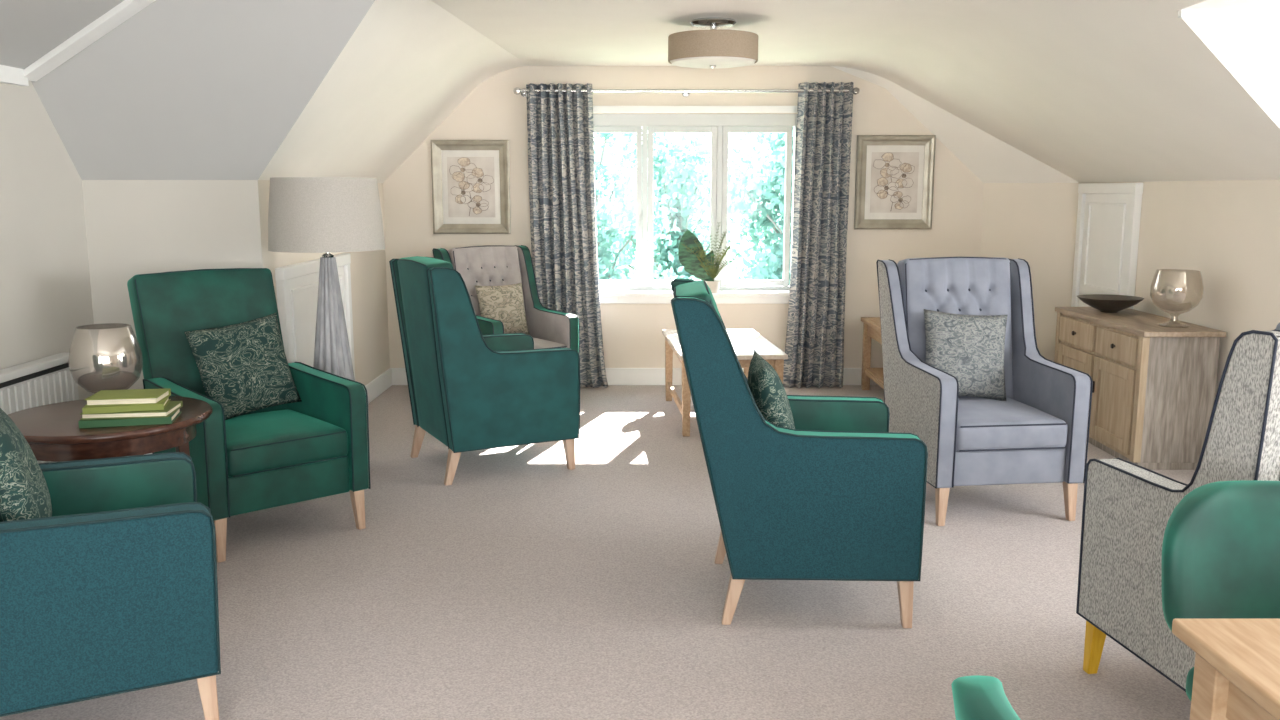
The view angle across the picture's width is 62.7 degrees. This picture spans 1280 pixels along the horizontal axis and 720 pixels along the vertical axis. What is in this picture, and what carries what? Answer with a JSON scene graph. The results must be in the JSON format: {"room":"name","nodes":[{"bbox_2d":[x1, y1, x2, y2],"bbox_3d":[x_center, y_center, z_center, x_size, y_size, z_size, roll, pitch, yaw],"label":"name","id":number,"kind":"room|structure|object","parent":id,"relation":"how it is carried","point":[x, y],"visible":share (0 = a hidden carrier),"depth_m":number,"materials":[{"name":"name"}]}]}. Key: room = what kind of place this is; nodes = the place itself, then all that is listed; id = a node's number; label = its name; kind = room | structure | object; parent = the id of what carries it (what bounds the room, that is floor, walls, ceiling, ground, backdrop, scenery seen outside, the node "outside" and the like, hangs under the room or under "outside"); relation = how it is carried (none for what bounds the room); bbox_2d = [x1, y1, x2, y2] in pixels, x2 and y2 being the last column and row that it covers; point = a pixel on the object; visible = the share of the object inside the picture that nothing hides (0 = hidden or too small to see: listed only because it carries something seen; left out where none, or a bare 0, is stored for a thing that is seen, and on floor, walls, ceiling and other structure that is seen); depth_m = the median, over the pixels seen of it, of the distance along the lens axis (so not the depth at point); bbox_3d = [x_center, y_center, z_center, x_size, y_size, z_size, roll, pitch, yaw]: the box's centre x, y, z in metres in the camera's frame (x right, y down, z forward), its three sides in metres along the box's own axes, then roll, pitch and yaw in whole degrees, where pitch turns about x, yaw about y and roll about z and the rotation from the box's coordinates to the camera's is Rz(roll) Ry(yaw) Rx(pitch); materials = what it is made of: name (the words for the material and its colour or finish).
{"room":"care facility","nodes":[
{"label":"care facility","id":0,"kind":"room"},
{"bbox_2d":[0,81,93,399],"bbox_3d":[-2.840,0.173,1.963,0.001,2.030,7.020,0,9,0],"label":"wall","id":1,"kind":"structure","parent":0,"point":[45,286],"depth_m":4.94,"materials":[{"name":"paint"}]},
{"bbox_2d":[0,65,28,85],"bbox_3d":[-2.825,-0.773,1.582,0.030,0.080,6.570,0,9,0],"label":"trim","id":2,"kind":"structure","parent":1,"relation":"attached to","point":[8,75],"depth_m":4.70,"materials":[{"name":"white paint"}]},
{"bbox_2d":[82,180,262,389],"bbox_3d":[-2.393,-0.151,5.466,0.895,1.550,0.001,0,9,0],"label":"wall","id":3,"kind":"structure","parent":0,"point":[134,227],"depth_m":5.38,"materials":[{"name":"paint"}]},
{"bbox_2d":[258,180,389,384],"bbox_3d":[-1.945,-0.361,6.764,0.001,1.550,2.630,0,9,0],"label":"wall","id":4,"kind":"structure","parent":0,"point":[367,268],"depth_m":7.41,"materials":[{"name":"paint"}]},
{"bbox_2d":[276,267,292,362],"bbox_3d":[-1.923,0.042,5.715,0.048,1.090,0.070,0,9,0],"label":"trim","id":5,"kind":"structure","parent":4,"relation":"attached to","point":[282,290],"depth_m":5.64,"materials":[{"name":"white paint"}]},
{"bbox_2d":[275,253,350,361],"bbox_3d":[-1.922,-0.111,6.314,0.052,0.980,1.310,0,9,0],"label":"door","id":6,"kind":"structure","parent":4,"relation":"in","point":[296,270],"depth_m":5.86,"materials":[{"name":"white paint"}]},
{"bbox_2d":[288,266,346,366],"bbox_3d":[-1.933,-0.037,6.325,0.024,1.000,1.150,0,9,0],"label":"panel","id":7,"kind":"object","parent":6,"relation":"attached to","point":[305,300],"visible":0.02,"depth_m":6.03,"materials":[{"name":"white paint"}]},
{"bbox_2d":[343,253,354,377],"bbox_3d":[-1.923,-0.155,6.929,0.048,1.090,0.070,0,9,0],"label":"trim","id":8,"kind":"structure","parent":4,"relation":"attached to","point":[347,273],"depth_m":6.88,"materials":[{"name":"white paint"}]},
{"bbox_2d":[365,368,391,403],"bbox_3d":[-1.936,0.217,7.623,0.018,0.135,1.120,0,9,0],"label":"baseboard","id":9,"kind":"structure","parent":4,"relation":"attached to","point":[377,386],"depth_m":7.77,"materials":[{"name":"white paint"}]},
{"bbox_2d":[383,66,560,367],"bbox_3d":[-1.395,-1.112,8.117,1.610,2.600,0.280,0,9,0],"label":"wall","id":10,"kind":"structure","parent":0,"point":[492,110],"depth_m":7.93,"materials":[{"name":"paint"}]},
{"bbox_2d":[431,140,510,233],"bbox_3d":[-1.275,-1.304,7.925,0.585,0.700,0.034,0,9,0],"label":"framed picture","id":11,"kind":"object","parent":10,"relation":"attached to","point":[471,178],"visible":1,"depth_m":7.92,"materials":[{"name":"paper"}]},
{"bbox_2d":[447,157,494,216],"bbox_3d":[-1.275,-1.305,7.931,0.355,0.450,0.002,0,9,0],"label":"print","id":12,"kind":"object","parent":11,"relation":"attached to","point":[470,180],"depth_m":7.93,"materials":[{"name":"paper"}]},
{"bbox_2d":[0,385,1197,719],"bbox_3d":[0.600,1.018,3.407,7.200,0.100,9.900,0,9,0],"label":"floor","id":13,"kind":"structure","parent":0,"point":[525,586],"depth_m":3.80,"materials":[{"name":"carpet"}]},
{"bbox_2d":[0,352,78,462],"bbox_3d":[-2.779,0.527,3.884,0.092,0.718,2.640,0,9,0],"label":"radiator","id":14,"kind":"object","parent":13,"relation":"on","point":[46,380],"visible":0.39,"depth_m":4.78,"materials":[{"name":"metal"}]},
{"bbox_2d":[0,352,68,382],"bbox_3d":[-2.780,0.190,3.830,0.090,0.035,2.640,0,9,0],"label":"grille","id":15,"kind":"object","parent":14,"relation":"attached to","point":[19,373],"depth_m":4.77,"materials":[{"name":"metal"}]},
{"bbox_2d":[0,452,220,719],"bbox_3d":[-1.747,0.471,2.928,0.988,1.133,0.712,-5,10,-27],"label":"armchair","id":16,"kind":"object","parent":13,"relation":"on","point":[113,592],"visible":0.99,"depth_m":2.76,"materials":[{"name":"fabric"}]},
{"bbox_2d":[0,408,51,521],"bbox_3d":[-1.770,0.338,2.963,0.175,0.406,0.424,-4,10,-24],"label":"throw pillow","id":17,"kind":"object","parent":16,"relation":"on","point":[24,492],"visible":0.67,"depth_m":2.84,"materials":[{"name":"green fabric"}]},
{"bbox_2d":[8,396,212,461],"bbox_3d":[-1.985,0.536,3.957,0.734,0.682,0.734,0,9,0],"label":"round side table","id":18,"kind":"object","parent":13,"relation":"on","point":[53,433],"visible":0.37,"depth_m":3.69,"materials":[{"name":"brown wood"}]},
{"bbox_2d":[68,323,142,393],"bbox_3d":[-2.050,0.022,4.035,0.256,0.305,0.256,0,9,0],"label":"hurricane vase","id":19,"kind":"object","parent":18,"relation":"on","point":[106,356],"visible":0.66,"depth_m":3.94,"materials":[{"name":"silver glass"}]},
{"bbox_2d":[78,388,182,427],"bbox_3d":[-1.829,0.169,3.776,0.310,0.098,0.211,-2,9,-12],"label":"book stack","id":20,"kind":"object","parent":18,"relation":"on","point":[131,407],"visible":1,"depth_m":3.70,"materials":[{"name":"green paper"}]},
{"bbox_2d":[127,268,370,562],"bbox_3d":[-1.791,0.177,4.749,0.712,1.133,0.988,-8,12,-41],"label":"armchair","id":21,"kind":"object","parent":13,"relation":"on","point":[314,447],"visible":0.73,"depth_m":4.63,"materials":[{"name":"fabric"}]},
{"bbox_2d":[184,312,301,419],"bbox_3d":[-1.789,0.034,4.754,0.476,0.462,0.173,-9,13,-43],"label":"throw pillow","id":22,"kind":"object","parent":21,"relation":"on","point":[243,367],"visible":0.94,"depth_m":4.70,"materials":[{"name":"green fabric"}]},
{"bbox_2d":[225,409,347,476],"bbox_3d":[-1.666,0.347,4.637,0.538,0.157,0.600,-8,12,-41],"label":"seat cushion","id":23,"kind":"object","parent":21,"relation":"on","point":[279,442],"depth_m":4.48,"materials":[{"name":"fabric"}]},
{"bbox_2d":[268,177,384,475],"bbox_3d":[-1.595,-0.149,5.426,0.572,1.560,0.572,0,9,0],"label":"floor lamp","id":24,"kind":"object","parent":13,"relation":"on","point":[327,215],"visible":0.6,"depth_m":5.14,"materials":[{"name":"linen"},{"name":"grey painted wood"}]},
{"bbox_2d":[389,256,579,485],"bbox_3d":[-0.850,0.007,5.748,0.810,1.148,0.794,-5,10,-27],"label":"wingback armchair","id":25,"kind":"object","parent":13,"relation":"on","point":[470,390],"visible":1,"depth_m":5.46,"materials":[{"name":"teal fabric"}]},
{"bbox_2d":[432,245,579,353],"bbox_3d":[-0.933,-0.237,7.381,0.719,1.107,0.819,-7,11,-36],"label":"wingback armchair","id":26,"kind":"object","parent":13,"relation":"on","point":[487,265],"visible":0.35,"depth_m":7.45,"materials":[{"name":"fabric"}]},
{"bbox_2d":[475,283,529,334],"bbox_3d":[-0.969,-0.349,7.412,0.381,0.367,0.166,-7,11,-36],"label":"throw pillow","id":27,"kind":"object","parent":26,"relation":"on","point":[505,304],"visible":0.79,"depth_m":7.37,"materials":[{"name":"beige fabric"}]},
{"bbox_2d":[532,337,566,348],"bbox_3d":[-0.863,-0.065,7.314,0.511,0.149,0.570,-7,11,-36],"label":"seat cushion","id":28,"kind":"object","parent":26,"relation":"on","point":[539,342],"depth_m":7.27,"materials":[{"name":"fabric"}]},
{"bbox_2d":[662,329,787,436],"bbox_3d":[0.530,0.126,7.010,0.660,0.510,1.220,-1,9,-4],"label":"coffee table","id":29,"kind":"object","parent":13,"relation":"on","point":[744,342],"visible":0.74,"depth_m":6.72,"materials":[{"name":"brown wood"}]},
{"bbox_2d":[671,279,927,627],"bbox_3d":[0.543,0.301,3.880,0.862,1.166,0.757,0,9,2],"label":"wingback armchair","id":30,"kind":"object","parent":13,"relation":"on","point":[838,495],"visible":0.96,"depth_m":3.55,"materials":[{"name":"fabric"}]},
{"bbox_2d":[748,350,794,428],"bbox_3d":[0.485,0.192,3.864,0.188,0.406,0.430,1,9,9],"label":"throw pillow","id":31,"kind":"object","parent":30,"relation":"on","point":[766,387],"visible":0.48,"depth_m":3.69,"materials":[{"name":"green fabric"}]},
{"bbox_2d":[861,317,883,389],"bbox_3d":[2.100,0.023,7.520,0.860,0.550,0.950,0,9,0],"label":"side table","id":32,"kind":"object","parent":13,"relation":"on","point":[871,325],"visible":0.22,"depth_m":7.88,"materials":[{"name":"brown wood"}]},
{"bbox_2d":[866,368,883,383],"bbox_3d":[2.100,0.136,7.539,0.780,0.020,0.860,0,9,0],"label":"shelf","id":33,"kind":"object","parent":32,"relation":"attached to","point":[876,374],"depth_m":7.71,"materials":[{"name":"brown wood"}]},
{"bbox_2d":[876,257,1092,525],"bbox_3d":[1.625,0.105,5.070,0.757,1.171,0.824,-1,9,-7],"label":"wingback armchair","id":34,"kind":"object","parent":13,"relation":"on","point":[1040,434],"visible":0.85,"depth_m":4.93,"materials":[{"name":"fabric"}]},
{"bbox_2d":[924,309,1007,400],"bbox_3d":[1.586,-0.022,5.123,0.461,0.447,0.174,-1,9,-6],"label":"throw pillow","id":35,"kind":"object","parent":34,"relation":"on","point":[969,348],"visible":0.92,"depth_m":5.08,"materials":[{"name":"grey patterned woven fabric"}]},
{"bbox_2d":[956,398,1067,451],"bbox_3d":[1.638,0.289,4.996,0.538,0.157,0.600,-1,9,-7],"label":"seat cushion","id":36,"kind":"object","parent":34,"relation":"on","point":[982,424],"depth_m":4.73,"materials":[{"name":"grey fabric"}]},
{"bbox_2d":[951,675,1020,719],"bbox_3d":[0.670,0.858,1.365,0.524,0.870,0.460,0,9,-3],"label":"dining chair","id":37,"kind":"object","parent":13,"relation":"on","point":[976,697],"visible":1,"depth_m":1.33,"materials":[{"name":"fabric"}]},
{"bbox_2d":[1054,307,1226,469],"bbox_3d":[2.872,0.130,6.200,0.457,0.761,1.210,0,9,0],"label":"sideboard","id":38,"kind":"object","parent":13,"relation":"on","point":[1154,377],"visible":0.74,"depth_m":5.68,"materials":[{"name":"brown wood"}]},
{"bbox_2d":[1077,294,1143,312],"bbox_3d":[2.875,-0.339,6.428,0.380,0.090,0.380,0,9,0],"label":"decorative bowl","id":39,"kind":"object","parent":38,"relation":"on","point":[1107,303],"visible":1,"depth_m":6.37,"materials":[{"name":"black ceramic"}]},
{"bbox_2d":[1076,322,1279,691],"bbox_3d":[1.776,0.439,2.919,0.757,1.200,0.765,-1,9,-8],"label":"wingback armchair","id":40,"kind":"object","parent":13,"relation":"on","point":[1128,509],"visible":0.48,"depth_m":2.92,"materials":[{"name":"fabric"}]},
{"bbox_2d":[1162,481,1279,700],"bbox_3d":[1.350,0.732,2.142,0.460,0.870,0.524,0,9,0],"label":"dining chair","id":41,"kind":"object","parent":13,"relation":"on","point":[1221,543],"visible":0.61,"depth_m":2.26,"materials":[{"name":"fabric"}]},
{"bbox_2d":[1172,619,1279,719],"bbox_3d":[1.620,0.923,1.335,1.350,0.750,1.200,0,9,0],"label":"dining table","id":42,"kind":"object","parent":13,"relation":"on","point":[1236,676],"visible":1,"depth_m":1.77,"materials":[{"name":"brown wood"}]},
{"bbox_2d":[0,0,1279,182],"bbox_3d":[0.580,-0.989,3.107,6.840,0.860,9.650,0,9,0],"label":"ceiling","id":43,"kind":"structure","parent":0,"point":[1018,91],"depth_m":5.22,"materials":[{"name":"paint"}]},
{"bbox_2d":[23,0,155,80],"bbox_3d":[-2.405,-1.469,4.660,0.914,0.414,0.090,3,10,20],"label":"trim","id":44,"kind":"structure","parent":43,"relation":"attached to","point":[126,9],"depth_m":4.67,"materials":[{"name":"white paint"}]},
{"bbox_2d":[668,17,757,68],"bbox_3d":[0.400,-1.725,5.748,0.492,0.252,0.492,0,9,0],"label":"ceiling light","id":45,"kind":"object","parent":43,"relation":"attached to","point":[714,48],"depth_m":5.57,"materials":[{"name":"beige fabric"}]},
{"bbox_2d":[1178,10,1279,17],"bbox_3d":[3.030,-1.323,4.010,1.940,0.030,0.030,0,9,0],"label":"trim","id":46,"kind":"structure","parent":43,"relation":"attached to","point":[1182,13],"depth_m":4.00,"materials":[{"name":"white paint"}]},
{"bbox_2d":[561,66,806,113],"bbox_3d":[0.325,-2.136,7.951,1.830,0.525,0.280,0,9,0],"label":"wall","id":47,"kind":"structure","parent":0,"point":[600,77],"depth_m":7.82,"materials":[{"name":"paint"}]},
{"bbox_2d":[513,87,859,96],"bbox_3d":[0.340,-1.978,7.743,2.536,0.060,0.176,0,9,0],"label":"curtain rod","id":48,"kind":"object","parent":47,"relation":"attached to","point":[685,92],"visible":0.86,"depth_m":7.67,"materials":[{"name":"silver metal"}]},
{"bbox_2d":[526,83,607,387],"bbox_3d":[-0.538,-0.906,7.856,0.589,2.254,0.140,0,9,0],"label":"curtain","id":49,"kind":"object","parent":48,"relation":"hanging from","point":[560,127],"visible":0.78,"depth_m":7.81,"materials":[{"name":"grey fabric"}]},
{"bbox_2d":[783,82,853,387],"bbox_3d":[1.324,-0.911,7.856,0.491,2.264,0.137,0,9,0],"label":"curtain","id":50,"kind":"object","parent":48,"relation":"hanging from","point":[814,347],"visible":1,"depth_m":7.86,"materials":[{"name":"grey fabric"}]},
{"bbox_2d":[593,106,796,112],"bbox_3d":[0.325,-1.873,7.841,1.910,0.050,0.018,0,9,0],"label":"trim","id":51,"kind":"structure","parent":47,"relation":"attached to","point":[596,109],"depth_m":7.83,"materials":[{"name":"white paint"}]},
{"bbox_2d":[600,304,788,367],"bbox_3d":[0.325,-0.174,8.268,1.830,0.700,0.280,0,9,0],"label":"wall","id":52,"kind":"structure","parent":0,"point":[632,336],"depth_m":8.11,"materials":[{"name":"paint"}]},
{"bbox_2d":[392,368,877,384],"bbox_3d":[0.328,0.129,8.167,4.545,0.135,0.018,0,9,0],"label":"baseboard","id":53,"kind":"structure","parent":52,"relation":"attached to","point":[615,376],"depth_m":8.16,"materials":[{"name":"white paint"}]},
{"bbox_2d":[599,290,789,296],"bbox_3d":[0.325,-0.517,8.132,1.930,0.030,0.240,0,9,0],"label":"windowsill","id":54,"kind":"object","parent":52,"relation":"on","point":[603,293],"visible":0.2,"depth_m":8.02,"materials":[{"name":"white paint"}]},
{"bbox_2d":[678,222,745,292],"bbox_3d":[0.549,-0.782,7.998,0.513,0.537,0.130,0,9,0],"label":"potted plant","id":55,"kind":"object","parent":54,"relation":"on","point":[692,256],"visible":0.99,"depth_m":7.98,"materials":[{"name":"green plant"}]},
{"bbox_2d":[600,297,788,303],"bbox_3d":[0.325,-0.461,8.068,1.890,0.055,0.022,0,9,0],"label":"trim","id":56,"kind":"structure","parent":52,"relation":"attached to","point":[603,300],"depth_m":8.06,"materials":[{"name":"white paint"}]},
{"bbox_2d":[593,114,796,286],"bbox_3d":[0.325,-1.208,8.162,1.826,1.370,0.090,0,9,0],"label":"window","id":57,"kind":"structure","parent":52,"relation":"attached to","point":[647,120],"depth_m":8.07,"materials":[{"name":"paint"}]},
{"bbox_2d":[599,286,789,289],"bbox_3d":[0.325,-0.556,8.268,1.726,0.050,0.086,0,9,0],"label":"sill","id":58,"kind":"structure","parent":57,"relation":"attached to","point":[600,287],"depth_m":8.22,"materials":[{"name":"paint"}]},
{"bbox_2d":[807,66,983,367],"bbox_3d":[2.270,-1.112,8.117,2.060,2.600,0.280,0,9,0],"label":"wall","id":59,"kind":"structure","parent":0,"point":[956,229],"depth_m":7.99,"materials":[{"name":"paint"}]},
{"bbox_2d":[854,135,935,228],"bbox_3d":[1.920,-1.338,7.919,0.585,0.700,0.034,0,9,0],"label":"framed picture","id":60,"kind":"object","parent":59,"relation":"attached to","point":[894,180],"visible":1,"depth_m":7.92,"materials":[{"name":"paper"}]},
{"bbox_2d":[870,152,918,212],"bbox_3d":[1.920,-1.339,7.925,0.355,0.450,0.002,0,9,0],"label":"print","id":61,"kind":"object","parent":60,"relation":"attached to","point":[894,176],"depth_m":7.92,"materials":[{"name":"paper"}]},
{"bbox_2d":[980,180,1279,418],"bbox_3d":[3.074,-0.322,6.522,0.433,1.550,3.232,-1,9,-9],"label":"wall","id":62,"kind":"structure","parent":0,"point":[1209,251],"depth_m":6.08,"materials":[{"name":"paint"}]},
{"bbox_2d":[1071,193,1085,306],"bbox_3d":[3.098,-0.469,7.446,0.048,1.545,0.070,0,9,0],"label":"trim","id":63,"kind":"structure","parent":62,"relation":"attached to","point":[1081,197],"depth_m":7.38,"materials":[{"name":"white paint"}]},
{"bbox_2d":[1078,183,1142,294],"bbox_3d":[3.097,-0.460,7.047,0.052,1.435,0.870,0,9,0],"label":"door","id":64,"kind":"structure","parent":62,"relation":"in","point":[1085,188],"depth_m":6.87,"materials":[{"name":"white paint"}]},
{"bbox_2d":[1078,194,1129,306],"bbox_3d":[3.108,-0.386,7.059,0.024,1.455,0.710,0,9,0],"label":"leaf","id":65,"kind":"object","parent":64,"relation":"attached to","point":[1105,221],"visible":0.2,"depth_m":7.00,"materials":[{"name":"white paint"}]},
{"bbox_2d":[1123,194,1141,308],"bbox_3d":[3.098,-0.343,6.666,0.048,1.545,0.070,0,9,0],"label":"trim","id":66,"kind":"structure","parent":62,"relation":"attached to","point":[1135,199],"depth_m":6.58,"materials":[{"name":"white paint"}]},
{"label":"outside","id":67,"kind":"structure","parent":0,"visible":0},
{"bbox_2d":[613,246,763,279],"bbox_3d":[0.000,-3.275,49.615,120.000,0.001,81.000,0,9,0],"label":"lawn","id":68,"kind":"structure","parent":67,"point":[739,263],"depth_m":69.86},
{"bbox_2d":[594,133,696,285],"bbox_3d":[-1.042,-1.590,19.139,3.805,6.431,3.328,-3,10,-18],"label":"tree","id":69,"kind":"object","parent":68,"relation":"on","point":[609,225],"visible":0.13,"depth_m":18.61,"materials":[{"name":"green plant"}]},
{"bbox_2d":[600,127,783,279],"bbox_3d":[0.942,-2.501,24.136,4.952,6.631,5.022,-2,9,-14],"label":"tree","id":70,"kind":"object","parent":68,"relation":"on","point":[685,174],"visible":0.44,"depth_m":22.61,"materials":[{"name":"green plant"}]},
{"bbox_2d":[698,127,793,285],"bbox_3d":[2.895,-1.190,17.062,3.582,6.306,3.399,-7,12,-37],"label":"tree","id":71,"kind":"object","parent":68,"relation":"on","point":[770,190],"visible":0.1,"depth_m":16.78,"materials":[{"name":"green plant"}]},
{"bbox_2d":[732,133,793,279],"bbox_3d":[4.841,-2.723,24.547,5.383,6.938,5.362,0,9,0],"label":"tree","id":72,"kind":"object","parent":68,"relation":"on","point":[741,272],"visible":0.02,"depth_m":25.16,"materials":[{"name":"green plant"}]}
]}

